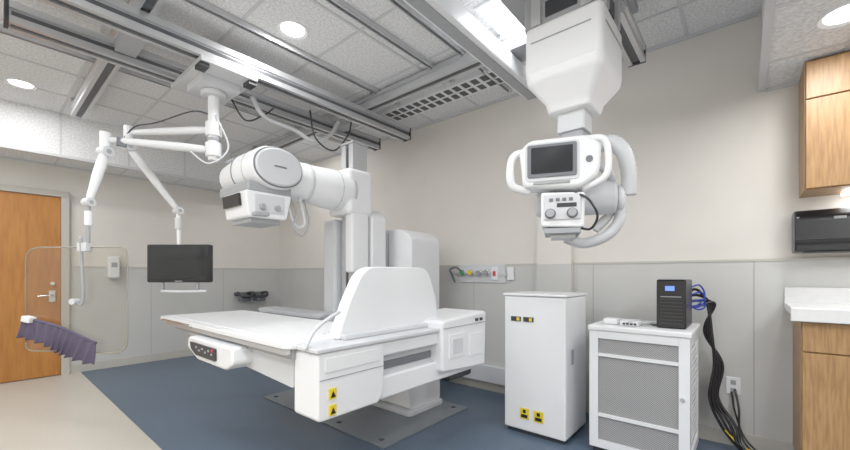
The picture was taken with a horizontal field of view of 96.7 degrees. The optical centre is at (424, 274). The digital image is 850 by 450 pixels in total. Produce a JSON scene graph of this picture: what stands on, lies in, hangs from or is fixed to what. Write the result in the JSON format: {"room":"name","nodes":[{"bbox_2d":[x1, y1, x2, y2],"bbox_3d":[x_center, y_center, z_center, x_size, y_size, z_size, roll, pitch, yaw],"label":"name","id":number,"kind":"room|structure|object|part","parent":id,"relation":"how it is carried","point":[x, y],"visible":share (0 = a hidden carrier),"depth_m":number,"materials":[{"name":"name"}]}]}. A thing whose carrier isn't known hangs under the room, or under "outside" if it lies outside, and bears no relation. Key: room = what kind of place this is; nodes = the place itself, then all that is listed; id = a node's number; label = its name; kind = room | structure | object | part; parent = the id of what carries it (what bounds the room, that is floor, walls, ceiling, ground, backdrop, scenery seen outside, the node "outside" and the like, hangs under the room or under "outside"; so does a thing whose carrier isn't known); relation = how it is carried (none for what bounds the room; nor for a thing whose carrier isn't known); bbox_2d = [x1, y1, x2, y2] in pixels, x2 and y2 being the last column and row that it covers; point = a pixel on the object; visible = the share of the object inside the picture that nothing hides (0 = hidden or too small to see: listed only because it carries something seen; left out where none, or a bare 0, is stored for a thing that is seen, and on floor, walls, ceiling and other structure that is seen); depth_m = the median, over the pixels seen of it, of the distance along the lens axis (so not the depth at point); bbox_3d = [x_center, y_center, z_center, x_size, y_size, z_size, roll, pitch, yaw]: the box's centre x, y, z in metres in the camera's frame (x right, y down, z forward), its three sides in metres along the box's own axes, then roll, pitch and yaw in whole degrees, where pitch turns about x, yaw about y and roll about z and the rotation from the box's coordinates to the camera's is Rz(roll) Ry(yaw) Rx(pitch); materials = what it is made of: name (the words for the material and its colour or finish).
{"room":"radiology room","nodes":[
{"label":"radiology room","id":0,"kind":"room"},
{"bbox_2d":[0,99,238,189],"bbox_3d":[-4.216,-1.600,4.384,0.500,0.560,5.650,0,0,40],"label":"ceiling soffit","id":1,"kind":"structure","parent":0,"point":[21,125],"depth_m":4.36,"materials":[{"name":"white paint"}]},
{"bbox_2d":[0,158,278,382],"bbox_3d":[-4.445,-0.350,4.578,0.100,3.100,5.650,0,0,40],"label":"wall","id":2,"kind":"structure","parent":0,"point":[130,214],"depth_m":5.14,"materials":[{"name":"beige paint"}]},
{"bbox_2d":[0,184,68,374],"bbox_3d":[-4.674,0.100,4.175,0.070,2.200,1.080,0,0,40],"label":"door frame","id":3,"kind":"structure","parent":2,"relation":"in","point":[64,196],"depth_m":4.53,"materials":[{"name":"grey paint"}]},
{"bbox_2d":[0,191,60,382],"bbox_3d":[-4.680,0.131,4.180,0.035,2.118,0.936,0,0,40],"label":"leaf","id":4,"kind":"object","parent":3,"relation":"attached to","point":[27,221],"visible":1,"depth_m":4.32,"materials":[{"name":"brown wood"}]},
{"bbox_2d":[49,290,55,301],"bbox_3d":[-4.409,0.250,4.469,0.015,0.140,0.060,0,0,40],"label":"lock plate","id":5,"kind":"object","parent":4,"relation":"attached to","point":[51,299],"visible":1,"depth_m":4.46,"materials":[{"name":"silver metal"}]},
{"bbox_3d":[-4.409,0.250,4.469,0.015,0.140,0.060,0,0,40],"label":"plate","id":6,"kind":"part","parent":5,"relation":"part of","materials":[{"name":"silver metal"}]},
{"bbox_2d":[107,256,119,279],"bbox_3d":[-4.029,-0.085,4.887,0.111,0.310,0.120,0,0,40],"label":"soap dispenser","id":7,"kind":"object","parent":2,"relation":"attached to","point":[113,262],"visible":1,"depth_m":4.85,"materials":[{"name":"white plastic"}]},
{"bbox_2d":[74,349,193,372],"bbox_3d":[-3.450,1.150,5.660,0.022,0.100,2.668,0,0,40],"label":"baseboard","id":8,"kind":"structure","parent":2,"relation":"attached to","point":[181,353],"depth_m":5.07,"materials":[{"name":"grey paint"}]},
{"bbox_2d":[74,267,278,363],"bbox_3d":[-3.447,0.550,5.672,0.013,1.300,2.690,0,0,40],"label":"wall panel","id":9,"kind":"object","parent":2,"relation":"attached to","point":[102,317],"depth_m":5.19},
{"bbox_2d":[234,291,268,301],"bbox_3d":[-2.829,0.347,6.190,0.262,0.165,0.508,0,0,40],"label":"rack","id":10,"kind":"object","parent":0,"point":[242,296],"depth_m":6.15,"materials":[{"name":"black plastic"}]},
{"bbox_2d":[0,355,738,449],"bbox_3d":[-1.047,1.230,1.704,9.000,0.060,5.850,0,0,40],"label":"floor","id":11,"kind":"structure","parent":0,"point":[188,402],"depth_m":3.16,"materials":[{"name":"blue plastic"}]},
{"bbox_2d":[161,140,485,448],"bbox_3d":[-0.708,0.010,3.174,2.262,2.380,2.187,0,0,40],"label":"machine","id":12,"kind":"object","parent":11,"relation":"on","point":[371,371],"visible":1,"depth_m":2.59,"materials":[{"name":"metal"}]},
{"bbox_3d":[-1.375,0.383,2.454,1.830,0.025,0.028,0,0,40],"label":"rail","id":13,"kind":"part","parent":12,"relation":"part of","materials":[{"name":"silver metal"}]},
{"bbox_3d":[-1.121,-0.475,2.611,0.025,0.040,0.040,0,0,40],"label":"collimator knob","id":14,"kind":"part","parent":12,"relation":"part of","materials":[{"name":"grey plastic"}]},
{"bbox_3d":[-1.050,-0.475,2.696,0.025,0.040,0.040,0,0,40],"label":"collimator knob","id":15,"kind":"part","parent":12,"relation":"part of","materials":[{"name":"grey plastic"}]},
{"bbox_3d":[-0.511,0.278,1.905,0.038,0.175,0.268,0,0,27],"label":"grab handle","id":16,"kind":"part","parent":12,"relation":"part of","materials":[{"name":"grey plastic"}]},
{"bbox_3d":[-0.915,-0.730,3.099,0.339,0.339,0.651,0,0,40],"label":"tube arm","id":17,"kind":"part","parent":12,"relation":"part of","materials":[{"name":"white plastic"}]},
{"bbox_3d":[-0.599,1.195,3.551,1.700,0.010,1.050,0,0,40],"label":"floor plate","id":18,"kind":"part","parent":12,"relation":"part of","materials":[{"name":"metal"}]},
{"bbox_3d":[-0.222,0.150,2.378,0.090,0.400,0.854,0,0,40],"label":"panel","id":19,"kind":"part","parent":12,"relation":"part of","materials":[{"name":"white plastic"}]},
{"bbox_2d":[503,291,587,444],"bbox_3d":[0.946,0.670,2.965,0.495,1.060,0.470,0,0,40],"label":"base cabinet","id":20,"kind":"object","parent":11,"relation":"on","point":[545,332],"visible":1,"depth_m":2.79,"materials":[{"name":"white metal"}]},
{"bbox_3d":[0.946,0.149,2.965,0.495,0.018,0.470,0,0,40],"label":"lid","id":21,"kind":"part","parent":20,"relation":"part of","materials":[{"name":"white plastic"}]},
{"bbox_3d":[1.065,0.595,2.733,0.009,0.110,0.050,0,0,40],"label":"handle","id":22,"kind":"part","parent":20,"relation":"part of","materials":[{"name":"grey plastic"}]},
{"bbox_2d":[588,318,699,449],"bbox_3d":[1.517,0.770,2.610,0.585,0.860,0.575,0,0,40],"label":"base cabinet","id":23,"kind":"object","parent":11,"relation":"on","point":[644,378],"visible":0.97,"depth_m":2.41,"materials":[{"name":"white metal"}]},
{"bbox_2d":[603,317,656,326],"bbox_3d":[1.387,0.317,2.566,0.305,0.042,0.219,0,0,40],"label":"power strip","id":24,"kind":"object","parent":23,"relation":"on","point":[609,320],"visible":0.97,"depth_m":2.53,"materials":[{"name":"white plastic"}]},
{"bbox_2d":[657,279,691,328],"bbox_3d":[1.661,0.181,2.514,0.160,0.314,0.356,0,0,40],"label":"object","id":25,"kind":"object","parent":23,"relation":"on","point":[674,296],"visible":1,"depth_m":2.38,"materials":[{"name":"black plastic"}]},
{"bbox_2d":[660,298,681,324],"bbox_3d":[1.549,0.230,2.382,0.120,0.160,0.006,0,0,40],"label":"grille","id":26,"kind":"object","parent":25,"relation":"attached to","point":[670,308],"depth_m":2.38,"materials":[{"name":"grey plastic"}]},
{"bbox_3d":[1.738,0.767,2.450,0.021,0.785,0.514,0,0,40],"label":"frame","id":27,"kind":"part","parent":23,"relation":"part of","materials":[{"name":"white plastic"}]},
{"bbox_2d":[784,287,849,449],"bbox_3d":[2.844,0.640,1.741,1.705,1.120,0.542,0,0,40],"label":"base cabinet","id":28,"kind":"object","parent":11,"relation":"on","point":[820,317],"visible":1,"depth_m":2.05,"materials":[{"name":"brown wood"}]},
{"bbox_2d":[784,303,849,312],"bbox_3d":[2.850,0.203,1.744,1.700,0.045,0.484,0,0,40],"label":"countertop","id":29,"kind":"structure","parent":28,"relation":"on","point":[787,306],"depth_m":2.23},
{"bbox_3d":[2.257,0.340,1.953,0.435,0.160,0.018,0,0,40],"label":"drawer","id":30,"kind":"part","parent":28,"relation":"part of","materials":[{"name":"brown wood"}]},
{"bbox_3d":[2.257,0.759,1.953,0.435,0.662,0.018,0,0,40],"label":"door","id":31,"kind":"part","parent":28,"relation":"part of","materials":[{"name":"brown wood"}]},
{"bbox_2d":[0,0,761,162],"bbox_3d":[-1.776,-1.840,2.321,5.890,0.080,5.650,0,0,40],"label":"ceiling","id":32,"kind":"structure","parent":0,"point":[359,56],"depth_m":3.13,"materials":[{"name":"tile"}]},
{"bbox_2d":[0,0,642,150],"bbox_3d":[-1.228,-1.733,2.807,5.300,0.135,3.900,0,0,40],"label":"rails","id":33,"kind":"object","parent":32,"relation":"attached to","point":[101,73],"depth_m":3.11,"materials":[{"name":"silver metal"}]},
{"bbox_2d":[375,69,504,121],"bbox_3d":[0.108,-1.775,3.798,1.540,0.050,0.260,0,0,40],"label":"ceiling vent","id":34,"kind":"object","parent":32,"relation":"in","point":[475,82],"visible":0.88,"depth_m":3.69,"materials":[{"name":"white plastic"}]},
{"bbox_2d":[403,0,645,248],"bbox_3d":[0.422,-0.901,1.895,0.998,1.522,2.640,0,0,40],"label":"machine","id":35,"kind":"object","parent":32,"relation":"hanging from","point":[573,51],"visible":1,"depth_m":1.90,"materials":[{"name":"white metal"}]},
{"bbox_3d":[0.477,-0.527,1.932,0.128,0.243,0.047,0,0,-4],"label":"handle","id":36,"kind":"part","parent":35,"relation":"part of","materials":[{"name":"white plastic"}]},
{"bbox_3d":[0.611,-0.300,1.843,0.038,0.038,0.030,0,0,19],"label":"knob","id":37,"kind":"part","parent":35,"relation":"part of","materials":[{"name":"grey plastic"}]},
{"bbox_3d":[0.674,-0.546,1.900,0.375,0.248,0.150,0,0,19],"label":"panel","id":38,"kind":"part","parent":35,"relation":"part of","materials":[{"name":"white plastic"}]},
{"bbox_3d":[0.708,-0.218,1.952,0.170,0.027,0.210,0,0,19],"label":"collimator rail","id":39,"kind":"part","parent":35,"relation":"part of","materials":[{"name":"grey plastic"}]},
{"bbox_3d":[0.757,-1.482,2.057,0.500,0.033,0.520,0,0,40],"label":"carriage plate","id":40,"kind":"part","parent":35,"relation":"part of","materials":[{"name":"grey plastic"}]},
{"bbox_3d":[0.788,-1.377,2.031,0.380,0.175,0.360,0,0,40],"label":"carriage frame","id":41,"kind":"part","parent":35,"relation":"part of","materials":[{"name":"grey plastic"}]},
{"bbox_3d":[0.706,-0.300,1.810,0.038,0.038,0.030,0,0,19],"label":"knob","id":42,"kind":"part","parent":35,"relation":"part of","materials":[{"name":"grey plastic"}]},
{"bbox_3d":[0.818,-0.540,1.802,0.136,0.271,0.038,0,0,34],"label":"handle","id":43,"kind":"part","parent":35,"relation":"part of","materials":[{"name":"white plastic"}]},
{"bbox_3d":[0.657,-1.560,1.683,0.110,0.120,2.620,0,0,40],"label":"bridge rail","id":44,"kind":"part","parent":35,"relation":"part of","materials":[{"name":"silver metal"}]},
{"bbox_2d":[474,0,520,34],"bbox_3d":[0.707,-1.793,2.571,0.540,0.014,0.540,0,0,40],"label":"ceiling light","id":45,"kind":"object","parent":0,"point":[494,12],"depth_m":2.62,"materials":[{"name":"white plastic"}]},
{"bbox_2d":[279,11,849,442],"bbox_3d":[0.805,-0.350,3.895,9.000,3.100,0.112,0,0,40],"label":"wall","id":46,"kind":"structure","parent":0,"point":[716,157],"depth_m":2.93,"materials":[{"name":"beige paint"}]},
{"bbox_2d":[0,0,798,191],"bbox_3d":[-1.009,-1.520,1.672,8.900,0.560,5.650,0,0,40],"label":"trim","id":47,"kind":"structure","parent":46,"relation":"attached to","point":[769,5],"depth_m":2.95,"materials":[{"name":"grey metal"}]},
{"bbox_2d":[74,257,849,269],"bbox_3d":[-0.053,-0.102,2.802,8.900,0.016,2.690,0,0,40],"label":"cap","id":48,"kind":"object","parent":46,"relation":"attached to","point":[825,258],"depth_m":2.92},
{"bbox_2d":[449,264,513,282],"bbox_3d":[0.565,-0.013,3.929,0.732,0.195,0.148,0,0,40],"label":"panel","id":49,"kind":"object","parent":46,"relation":"attached to","point":[487,273],"visible":1,"depth_m":3.95,"materials":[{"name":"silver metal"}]},
{"bbox_3d":[0.595,-0.005,3.987,0.600,0.030,0.018,0,0,40],"label":"rail","id":50,"kind":"part","parent":49,"relation":"part of","materials":[{"name":"silver metal"}]},
{"bbox_2d":[462,364,504,385],"bbox_3d":[0.249,1.015,4.244,2.100,0.170,0.073,0,0,40],"label":"duct","id":51,"kind":"object","parent":46,"relation":"attached to","point":[493,374],"visible":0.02,"depth_m":3.86,"materials":[{"name":"grey plastic"}]},
{"bbox_2d":[223,261,754,434],"bbox_3d":[-0.772,0.503,3.925,6.353,1.194,1.903,0,0,40],"label":"trim panel seams","id":52,"kind":"object","parent":46,"relation":"attached to","point":[753,261],"visible":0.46,"depth_m":2.59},
{"bbox_2d":[537,98,573,291],"bbox_3d":[1.193,-0.300,3.463,0.310,3.000,0.070,0,0,40],"label":"pilaster","id":53,"kind":"object","parent":46,"relation":"attached to","point":[548,251],"visible":0.21,"depth_m":3.47,"materials":[{"name":"beige paint"}]},
{"bbox_2d":[537,264,571,291],"bbox_3d":[1.171,0.550,3.437,0.320,1.300,0.018,0,0,40],"label":"panel","id":54,"kind":"object","parent":53,"relation":"attached to","point":[550,277],"depth_m":3.42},
{"bbox_2d":[449,377,793,449],"bbox_3d":[0.808,1.150,3.821,8.900,0.100,0.022,0,0,40],"label":"baseboard","id":55,"kind":"structure","parent":46,"relation":"attached to","point":[706,432],"depth_m":2.71,"materials":[{"name":"grey paint"}]},
{"bbox_2d":[692,284,755,449],"bbox_3d":[2.033,0.628,2.587,0.516,1.130,0.276,0,0,40],"label":"cable bundle","id":56,"kind":"object","parent":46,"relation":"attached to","point":[717,373],"visible":0.89,"depth_m":2.62,"materials":[{"name":"black rubber"}]},
{"bbox_2d":[734,389,750,449],"bbox_3d":[2.139,0.991,2.535,0.031,0.389,0.238,0,0,11],"label":"cable","id":57,"kind":"object","parent":56,"relation":"attached to","point":[738,444],"depth_m":2.54,"materials":[{"name":"black rubber"}]},
{"bbox_2d":[731,392,755,449],"bbox_3d":[2.162,1.002,2.538,0.019,0.367,0.249,0,0,-5],"label":"cable","id":58,"kind":"object","parent":56,"relation":"attached to","point":[736,441],"depth_m":2.55,"materials":[{"name":"black rubber"}]},
{"bbox_2d":[726,376,740,394],"bbox_3d":[2.171,0.780,2.660,0.080,0.120,0.014,0,0,40],"label":"wall outlet","id":59,"kind":"object","parent":46,"relation":"attached to","point":[732,383],"depth_m":2.66,"materials":[{"name":"white plastic"}]},
{"bbox_2d":[784,287,849,304],"bbox_3d":[3.014,0.140,1.938,1.700,0.120,0.022,0,0,40],"label":"backsplash","id":60,"kind":"structure","parent":46,"relation":"attached to","point":[791,294],"depth_m":2.38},
{"bbox_2d":[792,207,849,253],"bbox_3d":[2.478,-0.268,2.268,0.385,0.264,0.212,0,0,40],"label":"paper towel dispenser","id":61,"kind":"object","parent":46,"relation":"attached to","point":[820,230],"visible":1,"depth_m":2.25,"materials":[{"name":"black plastic"}]},
{"bbox_2d":[799,51,849,197],"bbox_3d":[2.854,-0.866,1.888,1.380,0.768,0.329,0,0,40],"label":"upper cabinet","id":62,"kind":"object","parent":46,"relation":"attached to","point":[824,83],"visible":1,"depth_m":2.16,"materials":[{"name":"brown wood"}]},
{"bbox_3d":[2.404,-1.134,2.065,0.455,0.212,0.018,0,0,40],"label":"door","id":63,"kind":"part","parent":62,"relation":"part of","materials":[{"name":"brown wood"}]},
{"bbox_3d":[2.404,-0.762,2.065,0.455,0.515,0.018,0,0,40],"label":"door","id":64,"kind":"part","parent":62,"relation":"part of","materials":[{"name":"brown wood"}]},
{"bbox_2d":[841,188,849,195],"bbox_3d":[2.777,-0.491,2.006,0.750,0.018,0.150,0,0,40],"label":"light","id":65,"kind":"object","parent":62,"relation":"attached to","point":[846,191],"depth_m":2.23,"materials":[{"name":"white"}]},
{"bbox_2d":[762,0,849,87],"bbox_3d":[1.431,-1.570,-0.391,2.510,0.620,5.650,0,0,40],"label":"ceiling","id":66,"kind":"structure","parent":0,"point":[795,31],"depth_m":2.01,"materials":[{"name":"white tile"}]},
{"bbox_2d":[4,78,37,89],"bbox_3d":[-3.803,-1.805,3.556,0.221,0.030,0.221,0,0,40],"label":"recessed light","id":67,"kind":"object","parent":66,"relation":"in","point":[15,80],"visible":0.88,"depth_m":3.55,"materials":[{"name":"white plastic"}]},
{"bbox_2d":[8,79,33,87],"bbox_3d":[-3.803,-1.808,3.556,0.170,0.024,0.170,0,0,40],"label":"diffuser","id":68,"kind":"object","parent":67,"relation":"attached to","point":[18,81],"depth_m":3.54,"materials":[{"name":"white plastic"}]},
{"bbox_2d":[3,0,410,151],"bbox_3d":[-1.388,-1.437,3.315,0.640,0.456,3.070,0,0,40],"label":"rail","id":69,"kind":"object","parent":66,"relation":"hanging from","point":[215,65],"visible":1,"depth_m":2.80,"materials":[{"name":"silver metal"}]},
{"bbox_2d":[80,87,228,243],"bbox_3d":[-2.075,-0.830,2.895,0.722,1.220,0.839,0,0,40],"label":"ceiling mount arm","id":70,"kind":"object","parent":69,"relation":"hanging from","point":[213,129],"depth_m":2.94,"materials":[{"name":"white plastic"}]},
{"bbox_2d":[16,237,127,364],"bbox_3d":[-2.398,0.174,2.570,0.709,0.868,0.090,0,0,0],"label":"shield","id":71,"kind":"object","parent":70,"relation":"hanging from","point":[69,343],"visible":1,"depth_m":2.56,"materials":[{"name":"clear"}]},
{"bbox_2d":[16,322,95,364],"bbox_3d":[-2.490,0.451,2.549,0.506,0.313,0.050,0,0,0],"label":"curtain","id":72,"kind":"object","parent":71,"relation":"hanging from","point":[69,343],"depth_m":2.56,"materials":[{"name":"purple fabric"}]},
{"bbox_3d":[-2.378,0.180,2.564,0.040,0.040,0.048,0,0,0],"label":"clamp knob","id":73,"kind":"part","parent":71,"relation":"part of","materials":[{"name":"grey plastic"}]},
{"bbox_3d":[-2.315,-0.370,2.596,0.026,0.301,0.036,0,0,-21],"label":"shield drop rod","id":74,"kind":"part","parent":70,"relation":"part of","materials":[{"name":"grey plastic"}]},
{"bbox_3d":[-2.300,-0.691,2.654,0.064,0.392,0.148,0,0,15],"label":"shield spring arm","id":75,"kind":"part","parent":70,"relation":"part of","materials":[{"name":"white plastic"}]},
{"bbox_3d":[-1.977,-0.980,2.841,0.680,0.065,0.062,0,0,-25],"label":"shield arm","id":76,"kind":"part","parent":70,"relation":"part of","materials":[{"name":"white plastic"}]},
{"bbox_2d":[130,126,204,134],"bbox_3d":[-2.010,-1.140,2.989,0.683,0.064,0.061,0,0,1],"label":"support arm","id":77,"kind":"object","parent":70,"relation":"on","point":[192,130],"depth_m":2.97,"materials":[{"name":"white plastic"}]},
{"bbox_2d":[147,244,212,292],"bbox_3d":[-2.135,-0.054,3.314,0.550,0.422,0.088,0,0,0],"label":"monitor","id":78,"kind":"object","parent":70,"relation":"attached to","point":[165,262],"visible":1,"depth_m":3.27,"materials":[{"name":"black plastic"}]},
{"bbox_3d":[-2.287,0.100,3.298,0.015,0.080,0.020,0,0,0],"label":"handle post","id":79,"kind":"part","parent":78,"relation":"part of","materials":[{"name":"grey plastic"}]},
{"bbox_2d":[277,19,308,39],"bbox_3d":[-0.970,-1.805,2.771,0.221,0.030,0.221,0,0,40],"label":"recessed light","id":80,"kind":"object","parent":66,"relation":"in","point":[294,29],"visible":0.98,"depth_m":2.76,"materials":[{"name":"white plastic"}]},
{"bbox_2d":[281,22,304,36],"bbox_3d":[-0.970,-1.808,2.771,0.170,0.024,0.170,0,0,40],"label":"diffuser","id":81,"kind":"object","parent":80,"relation":"attached to","point":[293,29],"depth_m":2.76,"materials":[{"name":"white plastic"}]},
{"bbox_2d":[0,0,849,190],"bbox_3d":[-1.009,-1.528,1.672,8.900,0.547,5.650,0,0,40],"label":"grid","id":82,"kind":"object","parent":66,"relation":"attached to","point":[679,6],"visible":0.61,"depth_m":3.22,"materials":[{"name":"grey metal"}]},
{"bbox_2d":[815,1,849,28],"bbox_3d":[2.034,-1.265,1.816,0.221,0.030,0.221,0,0,40],"label":"recessed light","id":83,"kind":"object","parent":66,"relation":"in","point":[840,14],"visible":0.94,"depth_m":1.85,"materials":[{"name":"white plastic"}]},
{"bbox_2d":[823,4,849,24],"bbox_3d":[2.034,-1.268,1.816,0.170,0.024,0.170,0,0,40],"label":"diffuser","id":84,"kind":"object","parent":83,"relation":"attached to","point":[840,14],"depth_m":1.84,"materials":[{"name":"white plastic"}]}
]}

